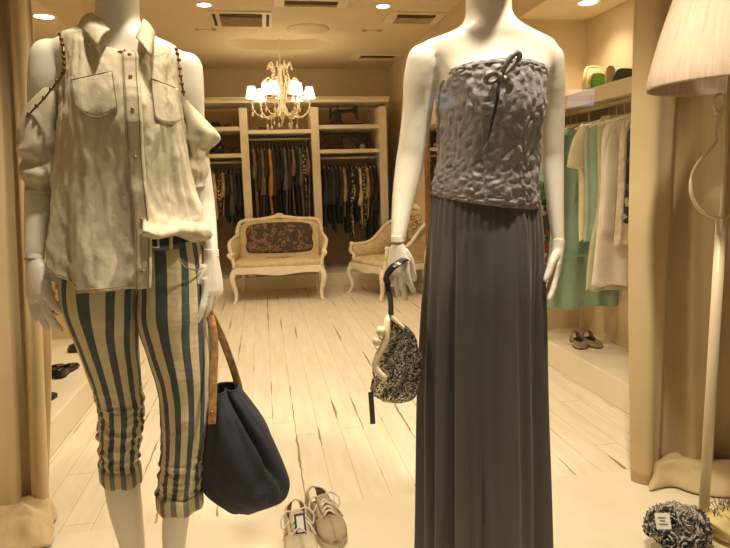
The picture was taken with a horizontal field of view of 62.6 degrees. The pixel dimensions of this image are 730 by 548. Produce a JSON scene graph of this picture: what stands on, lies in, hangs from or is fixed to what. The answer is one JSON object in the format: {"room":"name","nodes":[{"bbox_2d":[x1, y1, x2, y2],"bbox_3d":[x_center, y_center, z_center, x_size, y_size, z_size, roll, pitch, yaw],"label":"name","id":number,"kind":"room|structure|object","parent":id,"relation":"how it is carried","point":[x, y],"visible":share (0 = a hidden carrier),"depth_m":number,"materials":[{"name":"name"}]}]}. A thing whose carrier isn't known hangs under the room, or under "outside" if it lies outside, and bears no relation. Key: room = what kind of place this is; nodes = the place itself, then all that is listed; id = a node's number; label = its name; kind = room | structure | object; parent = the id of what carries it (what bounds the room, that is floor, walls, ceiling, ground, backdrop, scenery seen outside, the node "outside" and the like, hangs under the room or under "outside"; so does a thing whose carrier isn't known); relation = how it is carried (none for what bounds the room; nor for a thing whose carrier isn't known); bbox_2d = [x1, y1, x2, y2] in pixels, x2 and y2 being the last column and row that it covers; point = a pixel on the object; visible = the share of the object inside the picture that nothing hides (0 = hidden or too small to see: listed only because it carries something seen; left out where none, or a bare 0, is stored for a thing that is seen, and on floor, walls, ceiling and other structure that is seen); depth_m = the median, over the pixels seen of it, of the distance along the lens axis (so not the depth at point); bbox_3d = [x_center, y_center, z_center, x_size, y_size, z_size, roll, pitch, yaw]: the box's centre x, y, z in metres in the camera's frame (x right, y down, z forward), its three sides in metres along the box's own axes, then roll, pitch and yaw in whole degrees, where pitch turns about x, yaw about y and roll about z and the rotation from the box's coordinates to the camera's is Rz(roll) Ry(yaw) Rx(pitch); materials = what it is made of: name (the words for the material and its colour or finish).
{"room":"clothing store","nodes":[
{"label":"clothing store","id":0,"kind":"room"},
{"bbox_2d":[32,0,82,39],"bbox_3d":[-1.862,-1.562,1.961,0.730,0.700,3.660,-3,9,-9],"label":"ceiling","id":1,"kind":"structure","parent":0,"point":[69,13],"depth_m":3.50,"materials":[{"name":"paint"}]},
{"bbox_2d":[0,0,57,547],"bbox_3d":[-1.328,-0.153,1.891,0.596,2.095,0.308,-2,9,0],"label":"curtain","id":2,"kind":"object","parent":1,"relation":"hanging from","point":[28,515],"visible":0.87,"depth_m":2.02,"materials":[{"name":"beige fabric"}]},
{"bbox_2d":[33,13,57,19],"bbox_3d":[-1.760,-1.411,3.289,0.136,0.006,0.136,-3,9,-9],"label":"recessed light","id":3,"kind":"object","parent":1,"relation":"in","point":[44,16],"visible":0.96,"depth_m":3.29,"materials":[{"name":"white paint"}]},
{"bbox_2d":[35,0,94,339],"bbox_3d":[-2.402,-0.994,5.454,0.730,2.850,3.170,-3,9,-9],"label":"wall","id":4,"kind":"structure","parent":0,"point":[88,6],"depth_m":4.08,"materials":[{"name":"beige paint"}]},
{"bbox_2d":[203,69,390,219],"bbox_3d":[-0.968,-1.325,7.338,4.600,2.850,0.120,-3,9,-9],"label":"wall","id":5,"kind":"structure","parent":0,"point":[217,82],"depth_m":7.20,"materials":[{"name":"beige paint"}]},
{"bbox_2d":[139,0,461,68],"bbox_3d":[-0.583,-2.179,4.422,2.650,0.300,5.450,-3,9,-9],"label":"ceiling","id":6,"kind":"structure","parent":0,"point":[175,22],"depth_m":5.45,"materials":[{"name":"paint"}]},
{"bbox_2d":[208,10,271,26],"bbox_3d":[-1.011,-2.076,4.913,0.493,0.027,0.451,-3,9,-9],"label":"ceiling vent","id":7,"kind":"object","parent":6,"relation":"in","point":[218,18],"visible":1,"depth_m":4.85,"materials":[{"name":"white metal"}]},
{"bbox_2d":[220,17,261,26],"bbox_3d":[-1.016,-2.074,4.943,0.333,0.014,0.288,-3,9,-9],"label":"grille","id":8,"kind":"object","parent":7,"relation":"attached to","point":[224,21],"depth_m":4.92,"materials":[{"name":"beige metal"}]},
{"bbox_2d":[246,37,314,129],"bbox_3d":[-0.827,-1.884,5.861,0.685,0.905,0.627,-3,9,-9],"label":"chandelier","id":9,"kind":"object","parent":6,"relation":"hanging from","point":[273,87],"visible":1,"depth_m":5.86,"materials":[{"name":"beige glass"}]},
{"bbox_2d":[286,23,328,33],"bbox_3d":[-0.503,-2.162,5.302,0.380,0.006,0.380,-3,9,-9],"label":"ceiling speaker","id":10,"kind":"object","parent":6,"relation":"attached to","point":[306,28],"visible":1,"depth_m":5.28},
{"bbox_2d":[273,0,348,7],"bbox_3d":[-0.407,-2.035,4.517,0.558,0.024,0.202,-3,9,-9],"label":"ceiling vent","id":11,"kind":"object","parent":6,"relation":"in","point":[276,3],"visible":1,"depth_m":4.50,"materials":[{"name":"beige metal"}]},
{"bbox_2d":[284,4,336,7],"bbox_3d":[-0.412,-2.032,4.548,0.398,0.008,0.047,-3,9,-9],"label":"grille","id":12,"kind":"object","parent":11,"relation":"attached to","point":[285,5],"depth_m":4.54,"materials":[{"name":"beige metal"}]},
{"bbox_2d":[350,54,402,60],"bbox_3d":[0.124,-2.365,6.567,0.536,0.025,0.292,-3,9,-9],"label":"ceiling vent","id":13,"kind":"object","parent":6,"relation":"in","point":[360,57],"visible":1,"depth_m":6.53,"materials":[{"name":"beige metal"}]},
{"bbox_2d":[382,12,446,23],"bbox_3d":[0.408,-2.137,5.032,0.480,0.026,0.333,-3,9,-9],"label":"ceiling vent","id":14,"kind":"object","parent":6,"relation":"in","point":[392,17],"visible":1,"depth_m":4.98,"materials":[{"name":"white metal"}]},
{"bbox_2d":[392,18,433,23],"bbox_3d":[0.403,-2.134,5.062,0.320,0.012,0.174,-3,9,-9],"label":"grille","id":15,"kind":"object","parent":14,"relation":"attached to","point":[394,20],"depth_m":5.05,"materials":[{"name":"beige metal"}]},
{"bbox_2d":[49,284,630,534],"bbox_3d":[-0.582,0.472,4.954,4.800,0.100,5.680,-3,9,-9],"label":"floor","id":16,"kind":"structure","parent":0,"point":[303,360],"depth_m":2.98,"materials":[{"name":"white wood"}]},
{"bbox_2d":[50,339,93,457],"bbox_3d":[-1.720,0.667,3.075,0.530,0.150,2.180,-3,9,-9],"label":"platform","id":17,"kind":"object","parent":16,"relation":"on","point":[74,398],"visible":0.09,"depth_m":3.05,"materials":[{"name":"beige wood"}]},
{"bbox_2d":[52,362,79,378],"bbox_3d":[-1.671,0.520,3.342,0.093,0.057,0.253,-2,9,-5],"label":"shoe","id":18,"kind":"object","parent":17,"relation":"on","point":[62,372],"visible":1,"depth_m":3.28,"materials":[{"name":"black leather"}]},
{"bbox_2d":[227,213,327,304],"bbox_3d":[-0.879,-0.175,6.145,1.009,0.867,0.635,-2,9,-4],"label":"settee","id":19,"kind":"object","parent":16,"relation":"on","point":[278,244],"visible":1,"depth_m":6.29,"materials":[{"name":"white paint"}]},
{"bbox_2d":[234,255,320,267],"bbox_3d":[-0.876,-0.136,6.121,0.890,0.065,0.500,-2,9,-4],"label":"seat cushion","id":20,"kind":"object","parent":19,"relation":"on","point":[240,261],"depth_m":5.91,"materials":[{"name":"beige fabric"}]},
{"bbox_2d":[221,263,379,292],"bbox_3d":[-0.895,0.031,7.065,2.650,0.150,0.830,-3,9,-9],"label":"platform","id":21,"kind":"object","parent":16,"relation":"on","point":[336,273],"visible":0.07,"depth_m":6.69,"materials":[{"name":"beige wood"}]},
{"bbox_2d":[204,96,389,276],"bbox_3d":[-0.952,-0.985,6.886,2.390,1.914,0.825,-3,9,-9],"label":"wardrobe","id":22,"kind":"object","parent":21,"relation":"on","point":[243,132],"visible":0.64,"depth_m":6.82,"materials":[{"name":"white paint"}]},
{"bbox_2d":[212,160,220,221],"bbox_3d":[-1.652,-0.916,6.635,0.078,0.679,0.425,-3,9,-9],"label":"garment","id":23,"kind":"object","parent":22,"relation":"hanging from","point":[214,177],"visible":0.68,"depth_m":6.48,"materials":[{"name":"beige fabric"}]},
{"bbox_2d":[210,139,223,153],"bbox_3d":[-1.615,-1.407,6.548,0.150,0.207,0.099,-3,9,-9],"label":"handbag","id":24,"kind":"object","parent":22,"relation":"on","point":[218,148],"visible":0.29,"depth_m":6.52,"materials":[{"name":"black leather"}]},
{"bbox_2d":[216,161,222,216],"bbox_3d":[-1.607,-0.944,6.639,0.073,0.628,0.425,-3,9,-9],"label":"garment","id":25,"kind":"object","parent":22,"relation":"hanging from","point":[219,198],"visible":0.72,"depth_m":6.46,"materials":[{"name":"fabric"}]},
{"bbox_2d":[220,164,225,217],"bbox_3d":[-1.565,-0.939,6.647,0.073,0.642,0.425,-3,9,-9],"label":"garment","id":26,"kind":"object","parent":22,"relation":"hanging from","point":[223,179],"visible":0.8,"depth_m":6.50,"materials":[{"name":"beige fabric"}]},
{"bbox_2d":[209,153,240,160],"bbox_3d":[-1.709,-1.307,6.726,0.655,0.040,0.730,-3,9,-9],"label":"shelf","id":27,"kind":"object","parent":22,"relation":"attached to","point":[216,157],"depth_m":6.42,"materials":[{"name":"white paint"}]},
{"bbox_2d":[214,127,239,135],"bbox_3d":[-1.718,-1.582,6.684,0.655,0.040,0.730,-3,9,-9],"label":"shelf","id":28,"kind":"object","parent":22,"relation":"attached to","point":[223,131],"depth_m":6.44,"materials":[{"name":"white paint"}]},
{"bbox_2d":[225,160,231,222],"bbox_3d":[-1.518,-0.919,6.658,0.076,0.688,0.425,-3,9,-9],"label":"garment","id":29,"kind":"object","parent":22,"relation":"hanging from","point":[227,188],"visible":0.8,"depth_m":6.51,"materials":[{"name":"black fabric"}]},
{"bbox_2d":[229,160,235,226],"bbox_3d":[-1.476,-0.895,6.669,0.076,0.741,0.425,-3,9,-9],"label":"garment","id":30,"kind":"object","parent":22,"relation":"hanging from","point":[232,207],"visible":0.75,"depth_m":6.50,"materials":[{"name":"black fabric"}]},
{"bbox_2d":[232,159,238,225],"bbox_3d":[-1.440,-0.837,6.684,0.073,0.863,0.425,-3,9,-9],"label":"garment","id":31,"kind":"object","parent":22,"relation":"hanging from","point":[235,192],"visible":0.7,"depth_m":6.49,"materials":[{"name":"grey fabric"}]},
{"bbox_2d":[236,159,243,224],"bbox_3d":[-1.393,-0.795,6.698,0.074,0.952,0.425,-3,9,-9],"label":"garment","id":32,"kind":"object","parent":22,"relation":"hanging from","point":[240,201],"visible":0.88,"depth_m":6.51,"materials":[{"name":"black fabric"}]},
{"bbox_2d":[251,143,259,217],"bbox_3d":[-1.220,-0.955,6.704,0.079,1.131,0.425,-3,9,-9],"label":"garment","id":33,"kind":"object","parent":22,"relation":"hanging from","point":[254,163],"visible":0.74,"depth_m":6.53,"materials":[{"name":"beige fabric"}]},
{"bbox_2d":[256,138,262,217],"bbox_3d":[-1.174,-0.964,6.710,0.077,1.119,0.425,-3,9,-9],"label":"garment","id":34,"kind":"object","parent":22,"relation":"hanging from","point":[259,174],"visible":0.76,"depth_m":6.51,"materials":[{"name":"brown fabric"}]},
{"bbox_2d":[260,143,265,216],"bbox_3d":[-1.137,-0.975,6.715,0.073,1.100,0.425,-3,9,-9],"label":"garment","id":35,"kind":"object","parent":22,"relation":"hanging from","point":[263,185],"visible":0.75,"depth_m":6.51,"materials":[{"name":"beige fabric"}]},
{"bbox_2d":[263,141,269,216],"bbox_3d":[-1.102,-0.973,6.721,0.073,1.108,0.425,-3,9,-9],"label":"garment","id":36,"kind":"object","parent":22,"relation":"hanging from","point":[266,167],"visible":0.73,"depth_m":6.55,"materials":[{"name":"grey fabric"}]},
{"bbox_2d":[267,136,274,215],"bbox_3d":[-1.054,-0.968,6.730,0.074,1.123,0.425,-3,9,-9],"label":"garment","id":37,"kind":"object","parent":22,"relation":"hanging from","point":[270,178],"visible":0.79,"depth_m":6.54,"materials":[{"name":"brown fabric"}]},
{"bbox_2d":[270,141,277,213],"bbox_3d":[-1.017,-0.966,6.737,0.074,1.131,0.425,-3,9,-9],"label":"garment","id":38,"kind":"object","parent":22,"relation":"hanging from","point":[271,149],"visible":0.71,"depth_m":6.53,"materials":[{"name":"grey fabric"}]},
{"bbox_2d":[274,143,281,212],"bbox_3d":[-0.974,-0.977,6.743,0.073,1.114,0.425,-3,9,-9],"label":"garment","id":39,"kind":"object","parent":22,"relation":"hanging from","point":[276,150],"visible":0.7,"depth_m":6.54,"materials":[{"name":"black fabric"}]},
{"bbox_2d":[248,129,310,138],"bbox_3d":[-0.977,-1.586,6.811,0.675,0.040,0.730,-3,9,-9],"label":"shelf","id":40,"kind":"object","parent":22,"relation":"attached to","point":[252,134],"depth_m":6.51,"materials":[{"name":"white paint"}]},
{"bbox_2d":[279,140,285,214],"bbox_3d":[-0.929,-0.967,6.752,0.073,1.139,0.425,-3,9,-9],"label":"garment","id":41,"kind":"object","parent":22,"relation":"hanging from","point":[282,168],"visible":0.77,"depth_m":6.60,"materials":[{"name":"black fabric"}]},
{"bbox_2d":[283,137,288,214],"bbox_3d":[-0.893,-0.973,6.757,0.076,1.131,0.425,-3,9,-9],"label":"garment","id":42,"kind":"object","parent":22,"relation":"hanging from","point":[285,183],"visible":0.62,"depth_m":6.55,"materials":[{"name":"grey fabric"}]},
{"bbox_2d":[287,136,292,215],"bbox_3d":[-0.851,-0.967,6.765,0.073,1.149,0.425,-3,9,-9],"label":"garment","id":43,"kind":"object","parent":22,"relation":"hanging from","point":[290,177],"visible":0.72,"depth_m":6.57,"materials":[{"name":"brown fabric"}]},
{"bbox_2d":[291,136,296,215],"bbox_3d":[-0.808,-0.986,6.770,0.073,1.114,0.425,-3,9,-9],"label":"garment","id":44,"kind":"object","parent":22,"relation":"hanging from","point":[293,166],"visible":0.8,"depth_m":6.62,"materials":[{"name":"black fabric"}]},
{"bbox_2d":[294,136,301,216],"bbox_3d":[-0.762,-0.994,6.777,0.077,1.104,0.425,-3,9,-9],"label":"garment","id":45,"kind":"object","parent":22,"relation":"hanging from","point":[297,177],"visible":0.73,"depth_m":6.62,"materials":[{"name":"black fabric"}]},
{"bbox_2d":[296,136,304,216],"bbox_3d":[-0.729,-0.977,6.785,0.075,1.142,0.425,-3,9,-9],"label":"garment","id":46,"kind":"object","parent":22,"relation":"hanging from","point":[301,183],"visible":0.65,"depth_m":6.61,"materials":[{"name":"grey fabric"}]},
{"bbox_2d":[301,136,306,216],"bbox_3d":[-0.692,-0.987,6.790,0.073,1.125,0.425,-3,9,-9],"label":"garment","id":47,"kind":"object","parent":22,"relation":"hanging from","point":[304,164],"visible":0.62,"depth_m":6.62,"materials":[{"name":"fabric"}]},
{"bbox_2d":[305,136,310,216],"bbox_3d":[-0.652,-0.983,6.797,0.073,1.137,0.425,-3,9,-9],"label":"garment","id":48,"kind":"object","parent":22,"relation":"hanging from","point":[308,167],"visible":0.7,"depth_m":6.64,"materials":[{"name":"beige fabric"}]},
{"bbox_2d":[321,162,328,227],"bbox_3d":[-0.466,-0.936,6.836,0.076,0.814,0.425,-3,9,-9],"label":"garment","id":49,"kind":"object","parent":22,"relation":"hanging from","point":[325,193],"visible":0.93,"depth_m":6.71,"materials":[{"name":"grey fabric"}]},
{"bbox_2d":[326,156,332,224],"bbox_3d":[-0.421,-0.955,6.841,0.073,0.780,0.425,-3,9,-9],"label":"garment","id":50,"kind":"object","parent":22,"relation":"hanging from","point":[329,217],"visible":0.73,"depth_m":6.66,"materials":[{"name":"black fabric"}]},
{"bbox_2d":[329,155,336,232],"bbox_3d":[-0.378,-0.911,6.855,0.073,0.873,0.425,-3,9,-9],"label":"garment","id":51,"kind":"object","parent":22,"relation":"hanging from","point":[334,225],"visible":0.68,"depth_m":6.69,"materials":[{"name":"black fabric"}]},
{"bbox_2d":[333,155,340,223],"bbox_3d":[-0.336,-0.965,6.854,0.078,0.769,0.425,-3,9,-9],"label":"garment","id":52,"kind":"object","parent":22,"relation":"hanging from","point":[337,208],"visible":0.67,"depth_m":6.70,"materials":[{"name":"black fabric"}]},
{"bbox_2d":[337,155,343,223],"bbox_3d":[-0.289,-0.962,6.863,0.079,0.780,0.425,-3,9,-9],"label":"garment","id":53,"kind":"object","parent":22,"relation":"hanging from","point":[341,199],"visible":0.65,"depth_m":6.68,"materials":[{"name":"grey fabric"}]},
{"bbox_2d":[326,105,362,124],"bbox_3d":[-0.234,-1.769,6.711,0.400,0.225,0.160,-3,9,-9],"label":"sewing machine","id":54,"kind":"object","parent":22,"relation":"on","point":[337,113],"visible":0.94,"depth_m":6.67,"materials":[{"name":"black metal"}]},
{"bbox_2d":[341,156,347,216],"bbox_3d":[-0.253,-1.001,6.863,0.074,0.706,0.425,-3,9,-9],"label":"garment","id":55,"kind":"object","parent":22,"relation":"hanging from","point":[342,168],"visible":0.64,"depth_m":6.68,"materials":[{"name":"beige fabric"}]},
{"bbox_2d":[344,155,351,233],"bbox_3d":[-0.212,-0.908,6.884,0.073,0.898,0.425,-3,9,-9],"label":"garment","id":56,"kind":"object","parent":22,"relation":"hanging from","point":[346,219],"visible":0.66,"depth_m":6.76,"materials":[{"name":"black fabric"}]},
{"bbox_2d":[319,124,378,133],"bbox_3d":[-0.234,-1.668,6.926,0.665,0.040,0.730,-3,9,-9],"label":"shelf","id":57,"kind":"object","parent":22,"relation":"attached to","point":[360,128],"depth_m":6.67,"materials":[{"name":"white paint"}]},
{"bbox_2d":[320,148,379,155],"bbox_3d":[-0.227,-1.409,6.966,0.665,0.040,0.730,-3,9,-9],"label":"shelf","id":58,"kind":"object","parent":22,"relation":"attached to","point":[371,151],"depth_m":6.65,"materials":[{"name":"white paint"}]},
{"bbox_2d":[348,155,355,240],"bbox_3d":[-0.162,-0.874,6.897,0.075,0.973,0.425,-3,9,-9],"label":"garment","id":59,"kind":"object","parent":22,"relation":"hanging from","point":[352,235],"visible":0.7,"depth_m":6.77,"materials":[{"name":"fabric"}]},
{"bbox_2d":[341,135,364,148],"bbox_3d":[-0.136,-1.488,6.799,0.255,0.166,0.147,-3,9,-9],"label":"handbag","id":60,"kind":"object","parent":22,"relation":"on","point":[348,142],"visible":0.78,"depth_m":6.75,"materials":[{"name":"leather"}]},
{"bbox_2d":[352,155,359,223],"bbox_3d":[-0.120,-0.972,6.890,0.075,0.779,0.425,-3,9,-9],"label":"garment","id":61,"kind":"object","parent":22,"relation":"hanging from","point":[357,186],"visible":0.63,"depth_m":6.74,"materials":[{"name":"black fabric"}]},
{"bbox_2d":[355,156,363,225],"bbox_3d":[-0.081,-0.963,6.898,0.073,0.801,0.425,-3,9,-9],"label":"garment","id":62,"kind":"object","parent":22,"relation":"hanging from","point":[361,193],"visible":0.6,"depth_m":6.72,"materials":[{"name":"beige fabric"}]},
{"bbox_2d":[358,155,366,230],"bbox_3d":[-0.041,-0.934,6.909,0.073,0.864,0.425,-3,9,-9],"label":"garment","id":63,"kind":"object","parent":22,"relation":"hanging from","point":[364,183],"visible":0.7,"depth_m":6.76,"materials":[{"name":"fabric"}]},
{"bbox_2d":[363,155,370,219],"bbox_3d":[0.004,-0.993,6.908,0.076,0.750,0.425,-3,9,-9],"label":"garment","id":64,"kind":"object","parent":22,"relation":"hanging from","point":[368,188],"visible":0.56,"depth_m":6.74,"materials":[{"name":"beige fabric"}]},
{"bbox_2d":[366,155,374,240],"bbox_3d":[0.052,-0.826,6.941,0.077,1.092,0.425,-3,9,-9],"label":"garment","id":65,"kind":"object","parent":22,"relation":"hanging from","point":[369,223],"visible":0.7,"depth_m":6.81,"materials":[{"name":"brown fabric"}]},
{"bbox_2d":[371,155,378,236],"bbox_3d":[0.094,-0.821,6.949,0.073,1.108,0.425,-3,9,-9],"label":"garment","id":66,"kind":"object","parent":22,"relation":"hanging from","point":[376,194],"visible":0.48,"depth_m":6.76,"materials":[{"name":"black fabric"}]},
{"bbox_2d":[346,204,425,301],"bbox_3d":[0.255,-0.241,6.156,0.694,0.927,0.742,-7,10,-31],"label":"armchair","id":67,"kind":"object","parent":16,"relation":"on","point":[371,255],"visible":0.58,"depth_m":6.15,"materials":[{"name":"white paint"}]},
{"bbox_2d":[352,254,422,266],"bbox_3d":[0.233,-0.149,6.155,0.560,0.065,0.633,-7,10,-31],"label":"seat cushion","id":68,"kind":"object","parent":67,"relation":"on","point":[358,260],"depth_m":6.00,"materials":[{"name":"beige fabric"}]},
{"bbox_2d":[548,327,629,414],"bbox_3d":[1.388,0.548,3.252,0.355,0.150,1.520,-3,9,-9],"label":"platform","id":69,"kind":"object","parent":16,"relation":"on","point":[604,371],"visible":0.25,"depth_m":3.32,"materials":[{"name":"beige wood"}]},
{"bbox_2d":[569,331,587,349],"bbox_3d":[1.278,0.395,3.592,0.090,0.057,0.238,0,9,9],"label":"shoe","id":70,"kind":"object","parent":69,"relation":"on","point":[578,342],"visible":1,"depth_m":3.56,"materials":[{"name":"beige leather"}]},
{"bbox_2d":[582,330,602,348],"bbox_3d":[1.359,0.391,3.604,0.090,0.057,0.238,-1,9,3],"label":"shoe","id":71,"kind":"object","parent":69,"relation":"on","point":[592,342],"visible":0.94,"depth_m":3.56,"materials":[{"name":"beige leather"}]},
{"bbox_2d":[43,468,729,547],"bbox_3d":[0.011,0.982,1.501,4.800,0.104,1.400,-3,9,-9],"label":"display platform","id":72,"kind":"structure","parent":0,"point":[606,509],"depth_m":2.04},
{"bbox_2d":[16,0,222,547],"bbox_3d":[-0.557,0.035,1.445,0.413,1.925,0.344,3,10,26],"label":"mannequin","id":73,"kind":"object","parent":72,"relation":"on","point":[114,138],"visible":0.99,"depth_m":1.34},
{"bbox_2d":[201,310,289,514],"bbox_3d":[-0.313,0.350,1.516,0.224,0.553,0.177,-3,9,-9],"label":"tote bag","id":74,"kind":"object","parent":73,"relation":"hanging from","point":[244,472],"visible":0.97,"depth_m":1.48,"materials":[{"name":"blue fabric"}]},
{"bbox_2d":[280,499,317,547],"bbox_3d":[-0.213,0.816,1.918,0.113,0.112,0.274,-3,9,-11],"label":"sneaker","id":75,"kind":"object","parent":72,"relation":"on","point":[298,533],"visible":1,"depth_m":1.89,"materials":[{"name":"beige fabric"}]},
{"bbox_2d":[305,486,346,547],"bbox_3d":[-0.128,0.803,2.012,0.114,0.102,0.273,-5,9,-21],"label":"sneaker","id":76,"kind":"object","parent":72,"relation":"on","point":[330,527],"visible":0.94,"depth_m":1.97,"materials":[{"name":"beige fabric"}]},
{"bbox_2d":[387,0,564,547],"bbox_3d":[0.315,0.060,1.596,0.406,2.128,0.379,3,10,27],"label":"mannequin","id":77,"kind":"object","parent":72,"relation":"on","point":[496,82],"visible":0.99,"depth_m":1.50},
{"bbox_2d":[368,258,422,423],"bbox_3d":[0.074,0.167,1.528,0.149,0.420,0.122,-3,9,-9],"label":"clutch bag","id":78,"kind":"object","parent":77,"relation":"hanging from","point":[397,362],"visible":0.99,"depth_m":1.51,"materials":[{"name":"grey fabric"}]},
{"bbox_2d":[642,500,716,547],"bbox_3d":[0.927,0.744,1.798,0.256,0.177,0.193,-3,9,-9],"label":"handbag","id":79,"kind":"object","parent":72,"relation":"on","point":[673,524],"visible":1,"depth_m":1.76,"materials":[{"name":"grey fabric"}]},
{"bbox_2d":[646,0,729,547],"bbox_3d":[1.047,-0.013,1.778,0.427,1.719,0.427,-3,9,-9],"label":"floor lamp","id":80,"kind":"object","parent":72,"relation":"on","point":[691,57],"visible":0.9,"depth_m":1.71,"materials":[{"name":"white metal"}]},
{"bbox_2d":[705,496,729,542],"bbox_3d":[1.144,0.759,1.867,0.189,0.117,0.141,-3,9,-9],"label":"scarf","id":81,"kind":"object","parent":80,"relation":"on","point":[719,517],"visible":0.72,"depth_m":1.83,"materials":[{"name":"fabric"}]},
{"bbox_2d":[387,0,586,329],"bbox_3d":[0.998,-1.128,5.680,0.760,2.850,3.830,-3,9,-9],"label":"wall","id":82,"kind":"structure","parent":0,"point":[570,36],"depth_m":3.99,"materials":[{"name":"beige paint"}]},
{"bbox_2d":[425,124,436,244],"bbox_3d":[0.643,-0.794,5.484,0.036,1.120,0.610,-3,9,-9],"label":"framed mirror","id":83,"kind":"object","parent":82,"relation":"attached to","point":[431,156],"visible":0.16,"depth_m":5.67,"materials":[{"name":"mirror"}]},
{"bbox_2d":[517,0,625,19],"bbox_3d":[1.539,-1.696,2.186,0.760,0.700,3.000,-3,9,-9],"label":"ceiling","id":84,"kind":"structure","parent":0,"point":[526,9],"depth_m":3.49,"materials":[{"name":"paint"}]},
{"bbox_2d":[575,0,600,5],"bbox_3d":[1.236,-1.505,3.327,0.136,0.006,0.136,-3,9,-9],"label":"recessed light","id":85,"kind":"object","parent":84,"relation":"in","point":[581,2],"visible":1,"depth_m":3.33,"materials":[{"name":"white paint"}]},
{"bbox_2d":[628,0,729,497],"bbox_3d":[1.288,-0.263,2.109,0.704,2.094,0.300,0,9,10],"label":"curtain","id":86,"kind":"object","parent":84,"relation":"hanging from","point":[671,243],"visible":0.66,"depth_m":2.18,"materials":[{"name":"beige fabric"}]},
{"bbox_2d":[579,0,633,348],"bbox_3d":[1.718,-0.296,2.425,0.120,2.150,3.000,-3,9,-9],"label":"wall niche","id":87,"kind":"object","parent":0,"point":[610,32],"visible":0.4,"depth_m":3.54,"materials":[{"name":"beige paint"}]},
{"bbox_2d":[565,76,631,113],"bbox_3d":[1.370,-0.927,3.030,0.304,0.078,1.520,-3,9,-9],"label":"wall shelf","id":88,"kind":"object","parent":87,"relation":"attached to","point":[622,88],"visible":0.3,"depth_m":3.12,"materials":[{"name":"white paint"}]},
{"bbox_2d":[582,66,605,90],"bbox_3d":[1.307,-1.103,3.406,0.171,0.159,0.078,-3,9,-9],"label":"handbag","id":89,"kind":"object","parent":88,"relation":"on","point":[589,69],"visible":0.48,"depth_m":3.39,"materials":[{"name":"beige leather"}]},
{"bbox_2d":[587,72,604,88],"bbox_3d":[1.288,-1.060,3.306,0.148,0.106,0.055,-3,9,-9],"label":"clutch bag","id":90,"kind":"object","parent":88,"relation":"on","point":[595,79],"visible":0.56,"depth_m":3.29,"materials":[{"name":"green leather"}]},
{"bbox_2d":[565,96,630,116],"bbox_3d":[1.324,-0.881,3.029,0.032,0.039,1.520,-3,9,-9],"label":"rail","id":91,"kind":"object","parent":88,"relation":"attached to","point":[626,100],"visible":0.26,"depth_m":3.25,"materials":[{"name":"brown wood"}]},
{"bbox_2d":[539,116,578,268],"bbox_3d":[1.242,-0.514,3.653,0.481,0.971,0.117,-3,9,-9],"label":"clothes","id":92,"kind":"object","parent":91,"relation":"hanging from","point":[546,226],"visible":0.06,"depth_m":3.63,"materials":[{"name":"fabric"}]},
{"bbox_2d":[540,115,577,199],"bbox_3d":[1.247,-0.716,3.553,0.443,0.539,0.109,-3,9,-9],"label":"clothes","id":93,"kind":"object","parent":91,"relation":"hanging from","point":[542,188],"visible":0.04,"depth_m":3.54,"materials":[{"name":"green fabric"}]},
{"bbox_2d":[540,112,617,308],"bbox_3d":[1.270,-0.384,3.453,0.563,1.171,0.132,-3,9,-11],"label":"dress","id":94,"kind":"object","parent":91,"relation":"hanging from","point":[570,293],"visible":0.26,"depth_m":3.46,"materials":[{"name":"green fabric"}]},
{"bbox_2d":[567,107,609,241],"bbox_3d":[1.284,-0.558,3.233,0.430,0.761,0.110,-4,9,-14],"label":"blouse","id":95,"kind":"object","parent":91,"relation":"hanging from","point":[576,153],"visible":0.19,"depth_m":3.17,"materials":[{"name":"beige fabric"}]},
{"bbox_2d":[582,106,616,242],"bbox_3d":[1.319,-0.549,3.170,0.384,0.761,0.109,-3,9,-9],"label":"clothes","id":96,"kind":"object","parent":91,"relation":"hanging from","point":[590,141],"visible":0.23,"depth_m":3.13,"materials":[{"name":"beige fabric"}]},
{"bbox_2d":[586,104,627,291],"bbox_3d":[1.334,-0.415,3.122,0.384,1.011,0.108,-3,9,-9],"label":"garment","id":97,"kind":"object","parent":91,"relation":"hanging from","point":[600,130],"visible":0.2,"depth_m":3.12,"materials":[{"name":"white fabric"}]},
{"bbox_2d":[591,113,629,286],"bbox_3d":[1.348,-0.422,3.036,0.399,0.969,0.117,-3,9,-9],"label":"cardigan","id":98,"kind":"object","parent":91,"relation":"hanging from","point":[610,267],"visible":0.32,"depth_m":3.00,"materials":[{"name":"beige fabric"}]},
{"bbox_2d":[605,113,630,246],"bbox_3d":[1.356,-0.517,2.955,0.384,0.761,0.111,-3,9,-9],"label":"garment","id":99,"kind":"object","parent":91,"relation":"hanging from","point":[621,228],"visible":0.21,"depth_m":2.94,"materials":[{"name":"beige fabric"}]},
{"bbox_2d":[611,114,630,223],"bbox_3d":[1.362,-0.569,2.897,0.384,0.641,0.111,-3,9,-9],"label":"clothes","id":100,"kind":"object","parent":91,"relation":"hanging from","point":[626,200],"visible":0.12,"depth_m":2.89,"materials":[{"name":"fabric"}]},
{"bbox_2d":[605,65,615,83],"bbox_3d":[1.309,-1.053,3.206,0.063,0.121,0.044,-3,9,-9],"label":"handbag","id":101,"kind":"object","parent":88,"relation":"on","point":[610,70],"visible":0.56,"depth_m":3.19,"materials":[{"name":"beige leather"}]},
{"bbox_2d":[612,68,631,81],"bbox_3d":[1.364,-1.030,3.137,0.165,0.092,0.088,-3,9,-9],"label":"clutch bag","id":102,"kind":"object","parent":88,"relation":"on","point":[621,73],"visible":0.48,"depth_m":3.11,"materials":[{"name":"green leather"}]},
{"bbox_3d":[-1.782,-0.668,2.917,0.030,0.030,2.080,-3,9,-9],"label":"rail","id":103,"kind":"object","parent":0,"visible":0},
{"bbox_2d":[51,281,59,314],"bbox_3d":[-1.779,-0.246,3.041,0.442,0.939,0.109,-3,9,-9],"label":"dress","id":104,"kind":"object","parent":103,"relation":"hanging from","point":[53,284],"visible":0.02,"depth_m":3.09,"materials":[{"name":"beige fabric"}]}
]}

